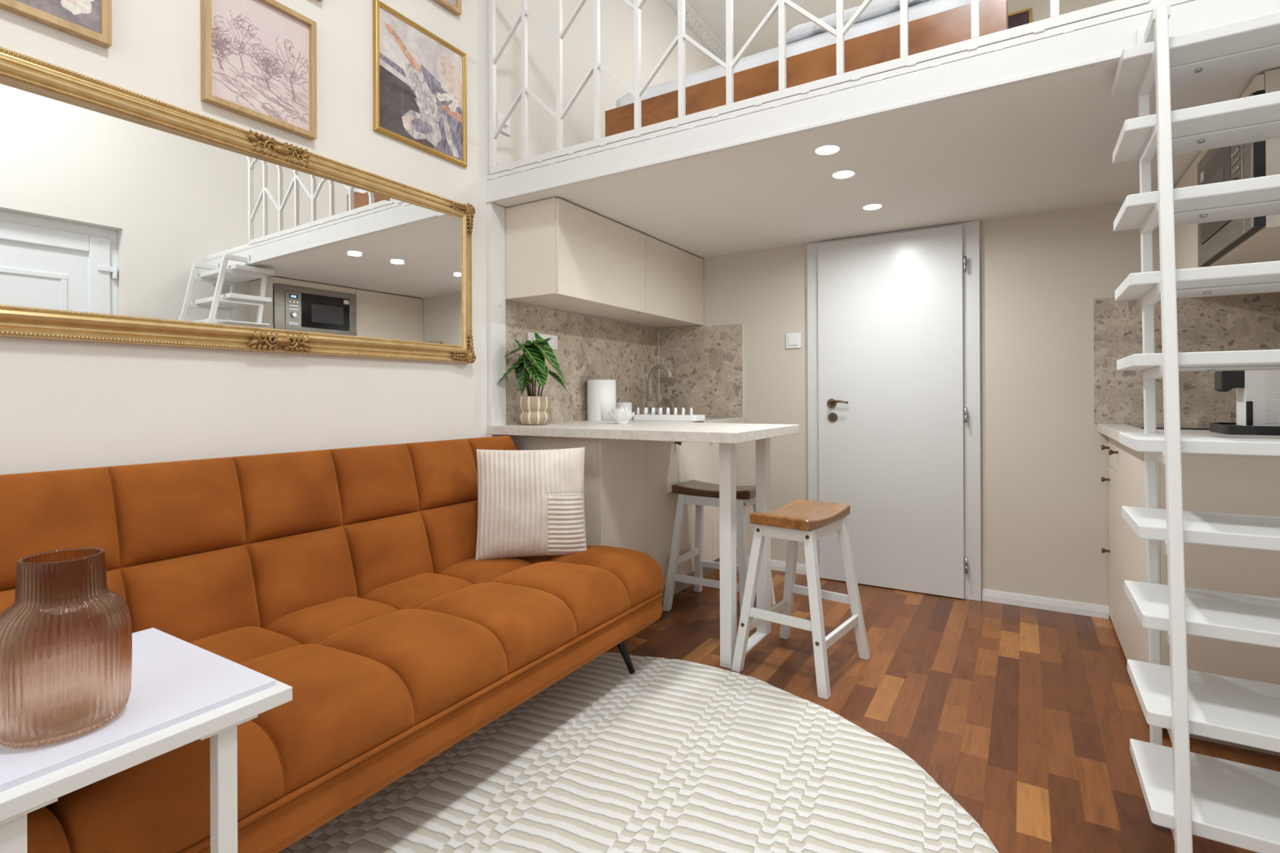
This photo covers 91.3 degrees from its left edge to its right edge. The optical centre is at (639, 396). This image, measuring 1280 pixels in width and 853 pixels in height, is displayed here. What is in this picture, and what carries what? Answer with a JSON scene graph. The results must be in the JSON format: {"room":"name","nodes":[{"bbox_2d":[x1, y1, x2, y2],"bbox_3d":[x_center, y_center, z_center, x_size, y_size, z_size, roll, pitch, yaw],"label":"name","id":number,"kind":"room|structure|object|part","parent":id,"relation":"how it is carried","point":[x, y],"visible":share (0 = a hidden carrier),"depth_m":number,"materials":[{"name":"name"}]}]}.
{"room":"studio apartment","nodes":[
{"label":"studio apartment","id":0,"kind":"room"},
{"bbox_2d":[0,0,719,475],"bbox_3d":[-0.979,-0.856,2.652,0.120,4.080,7.140,0,0,32],"label":"wall","id":1,"kind":"structure","parent":0,"point":[64,405],"depth_m":2.26,"materials":[{"name":"paint"}]},
{"bbox_2d":[0,0,111,48],"bbox_3d":[-1.590,-1.248,1.514,0.029,0.570,0.493,0,0,32],"label":"framed picture","id":2,"kind":"object","parent":1,"relation":"attached to","point":[90,20],"visible":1,"depth_m":1.66,"materials":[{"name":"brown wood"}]},
{"bbox_2d":[15,0,100,33],"bbox_3d":[-1.596,-1.248,1.518,0.015,0.532,0.455,0,0,32],"label":"print","id":3,"kind":"object","parent":2,"relation":"attached to","point":[83,16],"depth_m":1.65},
{"bbox_2d":[0,46,475,364],"bbox_3d":[-1.208,-0.506,2.098,0.062,0.721,1.737,0,0,32],"label":"mirror","id":4,"kind":"object","parent":1,"relation":"attached to","point":[126,216],"visible":1,"depth_m":1.91,"materials":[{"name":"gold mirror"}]},
{"bbox_2d":[200,0,316,140],"bbox_3d":[-1.248,-1.119,2.070,0.031,0.412,0.354,0,0,32],"label":"framed picture","id":5,"kind":"object","parent":1,"relation":"attached to","point":[259,57],"visible":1,"depth_m":2.07,"materials":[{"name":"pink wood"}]},
{"bbox_2d":[372,0,466,167],"bbox_3d":[-0.909,-1.296,2.634,0.019,0.514,0.472,0,0,32],"label":"framed picture","id":6,"kind":"object","parent":1,"relation":"attached to","point":[420,78],"visible":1,"depth_m":2.61,"materials":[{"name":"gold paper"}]},
{"bbox_2d":[433,0,461,16],"bbox_3d":[-0.897,-1.905,2.648,0.029,0.403,0.344,0,0,32],"label":"framed picture","id":7,"kind":"object","parent":1,"relation":"attached to","point":[454,6],"visible":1,"depth_m":2.76,"materials":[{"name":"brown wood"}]},
{"bbox_2d":[446,0,456,6],"bbox_3d":[-0.904,-1.905,2.652,0.012,0.371,0.312,0,0,32],"label":"print","id":8,"kind":"object","parent":7,"relation":"attached to","point":[449,2],"depth_m":2.75},
{"bbox_2d":[487,202,506,436],"bbox_3d":[-0.680,0.084,2.987,0.030,1.998,0.096,0,0,32],"label":"post","id":9,"kind":"object","parent":1,"relation":"attached to","point":[496,351],"visible":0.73,"depth_m":2.97,"materials":[{"name":"white paint"}]},
{"bbox_2d":[496,111,510,135],"bbox_3d":[-0.657,-1.329,3.039,0.027,0.088,0.090,0,0,32],"label":"wall socket","id":10,"kind":"object","parent":1,"relation":"attached to","point":[506,129],"visible":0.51,"depth_m":3.03,"materials":[{"name":"white paint"}]},
{"bbox_2d":[505,197,645,316],"bbox_3d":[-0.319,-0.693,3.275,0.351,0.444,0.772,0,0,32],"label":"upper cabinet","id":11,"kind":"object","parent":1,"relation":"attached to","point":[561,255],"visible":0.89,"depth_m":3.01,"materials":[{"name":"beige wood"}]},
{"bbox_3d":[-0.177,-0.690,3.187,0.018,0.438,0.770,0,0,32],"label":"door","id":12,"kind":"part","parent":11,"relation":"part of","materials":[{"name":"beige wood"}]},
{"bbox_2d":[505,301,658,425],"bbox_3d":[-0.270,-0.166,3.678,0.010,0.601,1.507,0,0,32],"label":"backsplash","id":13,"kind":"structure","parent":1,"relation":"attached to","point":[589,348],"depth_m":3.56,"materials":[{"name":"stone"}]},
{"bbox_2d":[527,332,557,350],"bbox_3d":[-0.507,-0.291,3.270,0.013,0.077,0.235,0,0,32],"label":"wall socket","id":14,"kind":"object","parent":13,"relation":"attached to","point":[553,342],"visible":0.6,"depth_m":3.31,"materials":[{"name":"white paint"}]},
{"bbox_2d":[597,235,703,328],"bbox_3d":[0.078,-0.694,3.921,0.351,0.444,0.744,0,0,32],"label":"upper cabinet","id":15,"kind":"object","parent":1,"relation":"attached to","point":[674,277],"visible":0.62,"depth_m":3.80,"materials":[{"name":"beige wood"}]},
{"bbox_3d":[0.220,-0.692,3.834,0.018,0.438,0.740,0,0,32],"label":"door","id":16,"kind":"part","parent":15,"relation":"part of","materials":[{"name":"beige wood"}]},
{"bbox_2d":[657,329,659,399],"bbox_3d":[0.130,-0.167,4.314,0.006,0.598,0.006,0,0,32],"label":"trim","id":17,"kind":"structure","parent":1,"relation":"attached to","point":[658,330],"depth_m":4.31,"materials":[{"name":"beige metal"}]},
{"bbox_2d":[662,0,735,62],"bbox_3d":[-0.907,-2.838,2.603,0.068,0.116,6.900,0,0,32],"label":"crown molding","id":18,"kind":"structure","parent":1,"relation":"attached to","point":[695,23],"depth_m":4.83,"materials":[{"name":"white paint"}]},
{"bbox_2d":[687,0,864,57],"bbox_3d":[0.388,-2.952,1.808,3.348,0.100,7.140,0,0,32],"label":"ceiling","id":19,"kind":"structure","parent":0,"point":[748,15],"depth_m":4.78,"materials":[{"name":"paint"}]},
{"bbox_2d":[493,0,1279,257],"bbox_3d":[1.405,-1.001,3.452,3.108,0.150,3.040,0,0,32],"label":"ceiling","id":20,"kind":"structure","parent":0,"point":[1045,144],"depth_m":2.61,"materials":[{"name":"paint"}]},
{"bbox_2d":[604,0,1008,137],"bbox_3d":[0.946,-1.275,3.346,1.782,0.398,1.400,0,0,32],"label":"bed","id":21,"kind":"object","parent":20,"relation":"on","point":[951,26],"visible":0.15,"depth_m":2.63,"materials":[{"name":"brown wood"}]},
{"bbox_2d":[616,0,981,107],"bbox_3d":[0.954,-1.452,3.341,1.702,0.252,1.340,0,0,32],"label":"mattress","id":22,"kind":"object","parent":21,"relation":"on","point":[930,7],"visible":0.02,"depth_m":2.71,"materials":[{"name":"white fabric"}]},
{"bbox_2d":[777,0,928,44],"bbox_3d":[1.310,-1.625,3.122,0.840,0.092,1.300,0,0,32],"label":"duvet","id":23,"kind":"object","parent":22,"relation":"on","point":[877,8],"visible":0.06,"depth_m":2.65,"materials":[{"name":"white fabric"}]},
{"bbox_2d":[813,143,841,155],"bbox_3d":[0.699,-0.921,2.334,0.102,0.004,0.102,0,0,32],"label":"recessed light","id":24,"kind":"object","parent":20,"relation":"in","point":[830,148],"visible":1,"depth_m":2.33,"materials":[{"name":"white paint"}]},
{"bbox_2d":[831,169,856,178],"bbox_3d":[0.843,-0.922,2.593,0.102,0.004,0.102,0,0,32],"label":"recessed light","id":25,"kind":"object","parent":20,"relation":"in","point":[842,174],"visible":1,"depth_m":2.58,"materials":[{"name":"white paint"}]},
{"bbox_2d":[861,203,884,209],"bbox_3d":[1.129,-0.923,3.039,0.102,0.004,0.102,0,0,32],"label":"recessed light","id":26,"kind":"object","parent":20,"relation":"in","point":[873,206],"visible":1,"depth_m":3.03,"materials":[{"name":"white paint"}]},
{"bbox_2d":[485,0,1279,203],"bbox_3d":[0.604,-0.988,2.169,3.133,0.134,0.066,0,0,32],"label":"beam","id":27,"kind":"structure","parent":20,"relation":"attached to","point":[1100,40],"depth_m":2.01,"materials":[{"name":"white paint"}]},
{"bbox_2d":[488,0,1149,174],"bbox_3d":[0.331,-1.484,2.318,2.432,0.865,0.030,0,0,32],"label":"railing","id":28,"kind":"object","parent":27,"relation":"on","point":[1055,20],"visible":1,"depth_m":2.41,"materials":[{"name":"white metal"}]},
{"bbox_3d":[-0.695,-1.480,2.947,0.026,0.805,0.026,0,0,32],"label":"newel post","id":29,"kind":"part","parent":28,"relation":"part of","materials":[{"name":"white metal"}]},
{"bbox_2d":[657,202,1159,618],"bbox_3d":[1.482,0.073,3.570,3.108,2.000,0.120,0,0,32],"label":"wall","id":30,"kind":"structure","parent":0,"point":[1045,498],"depth_m":3.21,"materials":[{"name":"beige paint"}]},
{"bbox_2d":[658,323,742,417],"bbox_3d":[0.395,-0.167,4.160,0.618,0.601,0.010,0,0,32],"label":"backsplash","id":31,"kind":"structure","parent":30,"relation":"attached to","point":[705,363],"depth_m":4.14,"materials":[{"name":"stone"}]},
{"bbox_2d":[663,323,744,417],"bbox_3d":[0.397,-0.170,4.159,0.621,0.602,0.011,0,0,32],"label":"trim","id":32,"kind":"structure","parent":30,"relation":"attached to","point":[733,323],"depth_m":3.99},
{"bbox_2d":[786,332,800,348],"bbox_3d":[0.937,-0.344,3.824,0.094,0.094,0.016,0,0,32],"label":"light switch","id":33,"kind":"object","parent":30,"relation":"attached to","point":[793,340],"visible":1,"depth_m":3.82,"materials":[{"name":"white paint"}]},
{"bbox_2d":[806,220,981,601],"bbox_3d":[1.380,0.075,3.495,0.912,1.998,0.114,0,0,32],"label":"door","id":34,"kind":"structure","parent":30,"relation":"in","point":[894,317],"depth_m":3.46,"materials":[{"name":"wood"}]},
{"bbox_3d":[1.124,0.118,3.651,0.054,0.054,0.009,0,0,32],"label":"keyhole plate","id":35,"kind":"part","parent":34,"relation":"part of","materials":[{"name":"gold metal"}]},
{"bbox_3d":[1.139,0.037,3.612,0.132,0.054,0.060,0,0,32],"label":"handle","id":36,"kind":"part","parent":34,"relation":"part of","materials":[{"name":"gold metal"}]},
{"bbox_2d":[737,555,1109,619],"bbox_3d":[1.442,1.044,3.519,1.920,0.060,0.014,0,0,32],"label":"baseboard","id":37,"kind":"structure","parent":30,"relation":"attached to","point":[992,596],"depth_m":3.17,"materials":[{"name":"white paint"}]},
{"bbox_2d":[1093,291,1279,423],"bbox_3d":[2.491,-0.178,2.874,0.660,0.604,0.010,0,0,32],"label":"backsplash","id":38,"kind":"structure","parent":30,"relation":"attached to","point":[1243,322],"depth_m":2.86,"materials":[{"name":"stone"}]},
{"bbox_2d":[605,564,1279,852],"bbox_3d":[0.028,1.130,1.193,3.348,0.100,5.698,0,0,32],"label":"floor","id":39,"kind":"structure","parent":0,"point":[1027,718],"depth_m":2.25,"materials":[{"name":"brown wood"}]},
{"bbox_2d":[506,435,646,553],"bbox_3d":[-0.315,0.628,3.048,0.580,0.906,0.386,0,0,32],"label":"base cabinet","id":40,"kind":"object","parent":39,"relation":"on","point":[615,475],"visible":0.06,"depth_m":2.84,"materials":[{"name":"beige wood"}]},
{"bbox_3d":[-0.076,0.577,2.901,0.018,0.797,0.383,0,0,32],"label":"door","id":41,"kind":"part","parent":40,"relation":"part of","materials":[{"name":"beige wood"}]},
{"bbox_2d":[278,652,998,852],"bbox_3d":[-0.270,1.073,1.482,2.238,0.011,2.298,0,0,32],"label":"rug","id":42,"kind":"object","parent":39,"relation":"on","point":[667,755],"visible":0.62,"depth_m":1.73,"materials":[{"name":"white fabric"}]},
{"bbox_2d":[0,627,292,852],"bbox_3d":[-0.898,0.772,0.993,0.495,0.596,0.420,0,0,32],"label":"side table","id":43,"kind":"object","parent":42,"relation":"on","point":[182,693],"visible":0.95,"depth_m":0.95,"materials":[{"name":"white wood"}]},
{"bbox_3d":[-0.773,0.788,0.768,0.027,0.562,0.028,0,0,32],"label":"leg","id":44,"kind":"part","parent":43,"relation":"part of","materials":[{"name":"white metal"}]},
{"bbox_3d":[-0.774,0.510,0.768,0.043,0.007,0.080,0,0,32],"label":"mounting plate","id":45,"kind":"part","parent":43,"relation":"part of","materials":[{"name":"white metal"}]},
{"bbox_2d":[0,547,132,747],"bbox_3d":[-0.832,0.351,0.902,0.155,0.246,0.155,0,0,21],"label":"vase","id":46,"kind":"object","parent":43,"relation":"on","point":[66,637],"visible":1,"depth_m":0.86,"materials":[{"name":"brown glass"}]},
{"bbox_3d":[-0.899,0.495,0.993,0.495,0.023,0.420,0,0,32],"label":"frame","id":47,"kind":"part","parent":43,"relation":"part of","materials":[{"name":"white wood"}]},
{"bbox_3d":[-0.647,0.787,0.974,0.027,0.562,0.028,0,0,32],"label":"leg","id":48,"kind":"part","parent":43,"relation":"part of","materials":[{"name":"white metal"}]},
{"bbox_3d":[-0.648,0.509,0.974,0.043,0.007,0.080,0,0,32],"label":"mounting plate","id":49,"kind":"part","parent":43,"relation":"part of","materials":[{"name":"white metal"}]},
{"bbox_2d":[0,435,664,852],"bbox_3d":[-0.832,0.633,1.808,0.916,0.909,2.100,0,0,32],"label":"sofa","id":50,"kind":"object","parent":42,"relation":"on","point":[351,580],"visible":0.73,"depth_m":1.67,"materials":[{"name":"orange fabric"}]},
{"bbox_3d":[-1.111,0.445,1.976,0.266,0.530,2.095,0,0,32],"label":"backrest","id":51,"kind":"part","parent":50,"relation":"part of","materials":[{"name":"orange fabric"}]},
{"bbox_3d":[-0.776,0.833,1.771,0.758,0.116,2.085,0,0,32],"label":"seat","id":52,"kind":"part","parent":50,"relation":"part of","materials":[{"name":"orange fabric"}]},
{"bbox_2d":[475,447,586,559],"bbox_3d":[-0.433,0.422,2.508,0.437,0.428,0.190,0,0,-12],"label":"throw cushion","id":53,"kind":"object","parent":50,"relation":"on","point":[531,502],"visible":0.99,"depth_m":2.45,"materials":[{"name":"beige fabric"}]},
{"bbox_3d":[-0.067,0.974,2.408,0.097,0.190,0.036,0,0,-8],"label":"leg","id":54,"kind":"part","parent":50,"relation":"part of","materials":[{"name":"black metal"}]},
{"bbox_2d":[487,420,799,668],"bbox_3d":[0.018,0.606,2.949,1.255,0.947,0.764,0,0,32],"label":"breakfast bar","id":55,"kind":"object","parent":39,"relation":"on","point":[727,435],"visible":0.87,"depth_m":2.55,"materials":[{"name":"wood"}]},
{"bbox_2d":[497,330,567,425],"bbox_3d":[-0.521,-0.095,3.002,0.310,0.460,0.235,0,0,32],"label":"potted plant","id":56,"kind":"object","parent":55,"relation":"on","point":[534,410],"visible":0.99,"depth_m":2.99,"materials":[{"name":"green plant"}]},
{"bbox_3d":[-0.540,-0.031,2.989,0.008,0.096,0.048,0,0,32],"label":"stem","id":57,"kind":"part","parent":56,"relation":"part of","materials":[{"name":"green plant"}]},
{"bbox_3d":[-0.548,-0.116,3.018,0.038,0.265,0.007,0,0,-20],"label":"stem","id":58,"kind":"part","parent":56,"relation":"part of","materials":[{"name":"green plant"}]},
{"bbox_3d":[-0.514,-0.069,2.996,0.007,0.170,0.035,0,0,3],"label":"stem","id":59,"kind":"part","parent":56,"relation":"part of","materials":[{"name":"green plant"}]},
{"bbox_3d":[-0.512,0.066,3.031,0.153,0.138,0.153,0,0,32],"label":"pot","id":60,"kind":"part","parent":56,"relation":"part of","materials":[{"name":"beige ceramic"}]},
{"bbox_2d":[608,407,635,423],"bbox_3d":[-0.089,0.092,3.111,0.137,0.082,0.139,0,0,32],"label":"bowl","id":61,"kind":"object","parent":55,"relation":"on","point":[621,415],"visible":1,"depth_m":3.08,"materials":[{"name":"white ceramic"}]},
{"bbox_3d":[0.355,0.624,2.523,0.049,0.893,0.060,0,0,32],"label":"leg","id":62,"kind":"part","parent":55,"relation":"part of","materials":[{"name":"white wood"}]},
{"bbox_3d":[0.462,1.073,2.694,0.049,0.010,0.460,0,0,32],"label":"foot plate","id":63,"kind":"part","parent":55,"relation":"part of","materials":[{"name":"white metal"}]},
{"bbox_3d":[0.564,0.623,2.864,0.049,0.893,0.060,0,0,32],"label":"leg","id":64,"kind":"part","parent":55,"relation":"part of","materials":[{"name":"white wood"}]},
{"bbox_2d":[646,440,681,601],"bbox_3d":[-0.113,0.627,3.347,0.612,0.906,0.334,0,0,32],"label":"base cabinet","id":65,"kind":"object","parent":39,"relation":"on","point":[662,456],"visible":0.3,"depth_m":3.19,"materials":[{"name":"beige laminate"}]},
{"bbox_2d":[673,441,712,595],"bbox_3d":[0.086,0.627,3.671,0.612,0.906,0.424,0,0,32],"label":"base cabinet","id":66,"kind":"object","parent":39,"relation":"on","point":[695,459],"visible":0.06,"depth_m":3.49,"materials":[{"name":"beige laminate"}]},
{"bbox_2d":[609,417,744,423],"bbox_3d":[0.175,0.152,3.794,0.642,0.040,0.840,0,0,32],"label":"countertop","id":67,"kind":"structure","parent":66,"relation":"on","point":[736,420],"depth_m":3.69,"materials":[{"name":"stone"}]},
{"bbox_2d":[586,379,616,421],"bbox_3d":[-0.221,0.018,3.568,0.164,0.232,0.173,0,0,32],"label":"paper towel roll","id":68,"kind":"object","parent":67,"relation":"on","point":[601,393],"visible":0.98,"depth_m":3.50,"materials":[{"name":"white paper"}]},
{"bbox_2d":[616,402,631,418],"bbox_3d":[-0.103,0.083,3.771,0.108,0.100,0.108,0,0,32],"label":"tumbler","id":69,"kind":"object","parent":67,"relation":"on","point":[628,405],"visible":0.25,"depth_m":3.72,"materials":[{"name":"white ceramic"}]},
{"bbox_2d":[645,363,672,413],"bbox_3d":[0.117,-0.041,3.899,0.062,0.336,0.248,0,0,-36],"label":"tap","id":70,"kind":"object","parent":67,"relation":"on","point":[650,404],"visible":0.79,"depth_m":3.94,"materials":[{"name":"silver metal"}]},
{"bbox_3d":[0.099,0.045,3.926,0.038,0.111,0.120,0,0,-37],"label":"handle","id":71,"kind":"part","parent":70,"relation":"part of","materials":[{"name":"beige metal"}]},
{"bbox_3d":[0.123,-0.081,3.894,0.033,0.256,0.234,0,0,-37],"label":"spout","id":72,"kind":"part","parent":70,"relation":"part of","materials":[{"name":"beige metal"}]},
{"bbox_2d":[633,407,705,421],"bbox_3d":[0.160,0.096,3.510,0.400,0.072,0.140,0,0,32],"label":"drying rack","id":73,"kind":"object","parent":67,"relation":"on","point":[646,416],"visible":0.98,"depth_m":3.46,"materials":[{"name":"white plastic"}]},
{"bbox_2d":[631,416,734,419],"bbox_3d":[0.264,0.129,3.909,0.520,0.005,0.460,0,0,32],"label":"sink","id":74,"kind":"object","parent":67,"relation":"in","point":[719,417],"visible":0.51,"depth_m":3.85,"materials":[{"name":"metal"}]},
{"bbox_2d":[671,390,678,397],"bbox_3d":[0.229,0.040,4.177,0.072,0.172,0.052,0,0,32],"label":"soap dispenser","id":75,"kind":"object","parent":74,"relation":"on","point":[673,395],"visible":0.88,"depth_m":4.17,"materials":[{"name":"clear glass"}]},
{"bbox_2d":[662,480,775,613],"bbox_3d":[0.408,0.764,3.213,0.459,0.629,0.391,0,0,32],"label":"bar stool","id":76,"kind":"object","parent":39,"relation":"on","point":[699,493],"visible":0.7,"depth_m":3.17,"materials":[{"name":"white paint"}]},
{"bbox_3d":[0.179,0.788,3.192,0.143,0.582,0.048,0,0,-24],"label":"leg","id":77,"kind":"part","parent":76,"relation":"part of","materials":[{"name":"white paint"}]},
{"bbox_3d":[0.323,0.788,3.427,0.048,0.582,0.143,0,0,-2],"label":"leg","id":78,"kind":"part","parent":76,"relation":"part of","materials":[{"name":"white paint"}]},
{"bbox_3d":[0.407,0.474,3.213,0.429,0.050,0.244,0,0,32],"label":"seat","id":79,"kind":"part","parent":76,"relation":"part of","materials":[{"name":"brown wood"}]},
{"bbox_3d":[0.494,0.787,2.998,0.048,0.582,0.143,0,0,-2],"label":"leg","id":80,"kind":"part","parent":76,"relation":"part of","materials":[{"name":"white paint"}]},
{"bbox_3d":[0.638,0.786,3.233,0.143,0.582,0.048,0,0,-24],"label":"leg","id":81,"kind":"part","parent":76,"relation":"part of","materials":[{"name":"white paint"}]},
{"bbox_2d":[704,442,737,577],"bbox_3d":[0.280,0.626,4.018,0.580,0.906,0.369,0,0,32],"label":"base cabinet","id":82,"kind":"object","parent":39,"relation":"on","point":[716,555],"visible":0.04,"depth_m":3.75,"materials":[{"name":"beige wood"}]},
{"bbox_3d":[0.519,0.574,3.871,0.018,0.797,0.366,0,0,32],"label":"door","id":83,"kind":"part","parent":82,"relation":"part of","materials":[{"name":"beige wood"}]},
{"bbox_2d":[731,498,870,699],"bbox_3d":[0.654,0.763,2.525,0.391,0.629,0.459,0,0,39],"label":"bar stool","id":84,"kind":"object","parent":39,"relation":"on","point":[806,522],"visible":1,"depth_m":2.45,"materials":[{"name":"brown wood"}]},
{"bbox_3d":[0.431,0.787,2.466,0.143,0.582,0.048,0,0,5],"label":"leg","id":85,"kind":"part","parent":84,"relation":"part of","materials":[{"name":"white paint"}]},
{"bbox_3d":[0.661,0.786,2.755,0.048,0.582,0.143,0,0,-17],"label":"leg","id":86,"kind":"part","parent":84,"relation":"part of","materials":[{"name":"white paint"}]},
{"bbox_3d":[0.653,0.473,2.525,0.244,0.050,0.429,0,0,39],"label":"seat","id":87,"kind":"part","parent":84,"relation":"part of","materials":[{"name":"brown wood"}]},
{"bbox_3d":[0.647,0.786,2.294,0.048,0.582,0.143,0,0,-17],"label":"leg","id":88,"kind":"part","parent":84,"relation":"part of","materials":[{"name":"white paint"}]},
{"bbox_3d":[0.877,0.785,2.583,0.143,0.582,0.048,0,0,5],"label":"leg","id":89,"kind":"part","parent":84,"relation":"part of","materials":[{"name":"white paint"}]},
{"bbox_2d":[1101,437,1117,635],"bbox_3d":[2.419,0.618,2.733,0.634,0.903,0.324,0,0,32],"label":"base cabinet","id":90,"kind":"object","parent":39,"relation":"on","point":[1113,541],"visible":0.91,"depth_m":2.88,"materials":[{"name":"beige laminate"}]},
{"bbox_3d":[2.217,0.241,2.982,0.032,0.025,0.025,0,0,32],"label":"knob","id":91,"kind":"part","parent":90,"relation":"part of","materials":[{"name":"gold metal"}]},
{"bbox_3d":[2.219,0.733,2.982,0.032,0.025,0.025,0,0,32],"label":"knob","id":92,"kind":"part","parent":90,"relation":"part of","materials":[{"name":"gold metal"}]},
{"bbox_3d":[2.217,0.393,2.982,0.032,0.025,0.025,0,0,32],"label":"knob","id":93,"kind":"part","parent":90,"relation":"part of","materials":[{"name":"gold metal"}]},
{"bbox_3d":[2.182,0.251,2.877,0.018,0.156,0.321,0,0,32],"label":"drawer","id":94,"kind":"part","parent":90,"relation":"part of","materials":[{"name":"beige wood"}]},
{"bbox_3d":[2.185,0.849,2.877,0.018,0.399,0.321,0,0,32],"label":"drawer","id":95,"kind":"part","parent":90,"relation":"part of","materials":[{"name":"beige wood"}]},
{"bbox_3d":[2.183,0.489,2.877,0.018,0.313,0.321,0,0,32],"label":"drawer","id":96,"kind":"part","parent":90,"relation":"part of","materials":[{"name":"beige wood"}]},
{"bbox_2d":[1108,440,1279,756],"bbox_3d":[2.098,0.619,2.210,0.634,0.903,0.900,0,0,32],"label":"base cabinet","id":97,"kind":"object","parent":39,"relation":"on","point":[1248,485],"visible":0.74,"depth_m":1.90,"materials":[{"name":"beige laminate"}]},
{"bbox_3d":[2.052,0.240,2.713,0.032,0.025,0.025,0,0,32],"label":"knob","id":98,"kind":"part","parent":97,"relation":"part of","materials":[{"name":"gold metal"}]},
{"bbox_3d":[1.863,0.612,2.354,0.018,0.876,0.898,0,0,32],"label":"door","id":99,"kind":"part","parent":97,"relation":"part of","materials":[{"name":"beige wood"}]},
{"bbox_2d":[1097,422,1230,441],"bbox_3d":[2.167,0.146,2.346,0.639,0.040,1.229,0,0,32],"label":"countertop","id":100,"kind":"structure","parent":97,"relation":"on","point":[1111,430],"depth_m":2.46,"materials":[{"name":"stone"}]},
{"bbox_2d":[1124,422,1209,430],"bbox_3d":[2.355,0.123,2.585,0.510,0.006,0.510,0,0,32],"label":"cooktop","id":101,"kind":"object","parent":100,"relation":"in","point":[1158,425],"visible":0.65,"depth_m":2.61,"materials":[{"name":"black glass"}]},
{"bbox_2d":[1209,422,1279,435],"bbox_3d":[2.188,0.110,2.131,0.340,0.032,0.320,0,0,32],"label":"serving tray","id":102,"kind":"object","parent":100,"relation":"on","point":[1218,427],"visible":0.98,"depth_m":2.07,"materials":[{"name":"black plastic"}]},
{"bbox_2d":[1214,369,1279,426],"bbox_3d":[2.174,0.001,2.138,0.300,0.235,0.112,0,0,32],"label":"coffee machine","id":103,"kind":"object","parent":102,"relation":"on","point":[1257,392],"visible":0.91,"depth_m":2.13,"materials":[{"name":"white plastic"}]},
{"bbox_3d":[1.889,0.568,1.822,0.583,0.798,0.019,0,0,32],"label":"panel","id":104,"kind":"part","parent":97,"relation":"part of","materials":[{"name":"beige wood"}]},
{"bbox_2d":[1111,3,1279,852],"bbox_3d":[1.456,0.045,1.363,0.615,2.062,0.706,0,0,32],"label":"ladder","id":105,"kind":"object","parent":39,"relation":"on","point":[1188,793],"visible":1,"depth_m":1.45,"materials":[{"name":"white metal"}]},
{"bbox_3d":[1.596,-0.868,1.601,0.444,0.006,0.124,0,0,32],"label":"support plate","id":106,"kind":"part","parent":105,"relation":"part of","materials":[{"name":"white metal"}]},
{"bbox_3d":[1.583,-0.672,1.585,0.444,0.006,0.132,0,0,32],"label":"support plate","id":107,"kind":"part","parent":105,"relation":"part of","materials":[{"name":"white metal"}]},
{"bbox_3d":[1.571,-0.471,1.569,0.444,0.006,0.140,0,0,32],"label":"support plate","id":108,"kind":"part","parent":105,"relation":"part of","materials":[{"name":"white metal"}]},
{"bbox_3d":[1.554,-0.269,1.544,0.444,0.006,0.147,0,0,32],"label":"support plate","id":109,"kind":"part","parent":105,"relation":"part of","materials":[{"name":"white metal"}]},
{"bbox_3d":[1.533,-0.070,1.514,0.444,0.006,0.152,0,0,32],"label":"support plate","id":110,"kind":"part","parent":105,"relation":"part of","materials":[{"name":"white metal"}]},
{"bbox_2d":[1007,0,1114,22],"bbox_3d":[2.228,-1.995,4.799,3.108,1.830,0.120,0,0,32],"label":"wall","id":111,"kind":"structure","parent":0,"point":[1040,8],"depth_m":4.36,"materials":[{"name":"beige paint"}]},
{"bbox_2d":[1008,7,1031,28],"bbox_3d":[2.502,-2.381,4.549,0.585,0.700,0.018,0,0,32],"label":"framed poster","id":112,"kind":"object","parent":111,"relation":"attached to","point":[1021,17],"visible":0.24,"depth_m":4.43,"materials":[{"name":"gold metal"}]},
{"bbox_3d":[1.849,-0.868,0.916,0.300,4.080,7.140,0,0,32],"label":"wall","id":113,"kind":"structure","parent":0,"visible":0},
{"bbox_2d":[1173,151,1208,269],"bbox_3d":[2.434,-0.704,2.522,0.382,0.446,0.665,0,0,32],"label":"upper cabinet","id":114,"kind":"object","parent":113,"relation":"attached to","point":[1185,236],"visible":0.13,"depth_m":2.53,"materials":[{"name":"beige wood"}]},
{"bbox_2d":[1197,90,1265,266],"bbox_3d":[2.055,-0.678,1.980,0.363,0.386,0.652,0,0,32],"label":"microwave","id":115,"kind":"object","parent":114,"relation":"on","point":[1215,239],"visible":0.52,"depth_m":2.00,"materials":[{"name":"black metal"}]},
{"bbox_3d":[1.954,-0.690,2.123,0.008,0.267,0.390,0,0,32],"label":"door","id":116,"kind":"part","parent":115,"relation":"part of","materials":[{"name":"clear glass"}]},
{"bbox_3d":[1.819,-0.690,1.903,0.008,0.267,0.120,0,0,32],"label":"control panel","id":117,"kind":"part","parent":115,"relation":"part of","materials":[{"name":"metal"}]},
{"bbox_2d":[1201,68,1279,266],"bbox_3d":[2.089,-0.703,1.960,0.382,0.444,0.650,0,0,32],"label":"upper cabinet","id":118,"kind":"object","parent":113,"relation":"attached to","point":[1264,246],"visible":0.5,"depth_m":1.85,"materials":[{"name":"beige wood"}]},
{"bbox_3d":[1.933,-0.896,2.055,0.018,0.045,0.646,0,0,32],"label":"filler panel","id":119,"kind":"part","parent":118,"relation":"part of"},
{"bbox_2d":[1279,291,1279,349],"bbox_3d":[2.446,-0.178,2.181,0.010,0.604,1.217,0,0,32],"label":"backsplash","id":120,"kind":"structure","parent":113,"relation":"attached to","point":[1279,291],"depth_m":2.70,"materials":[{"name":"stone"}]}
]}

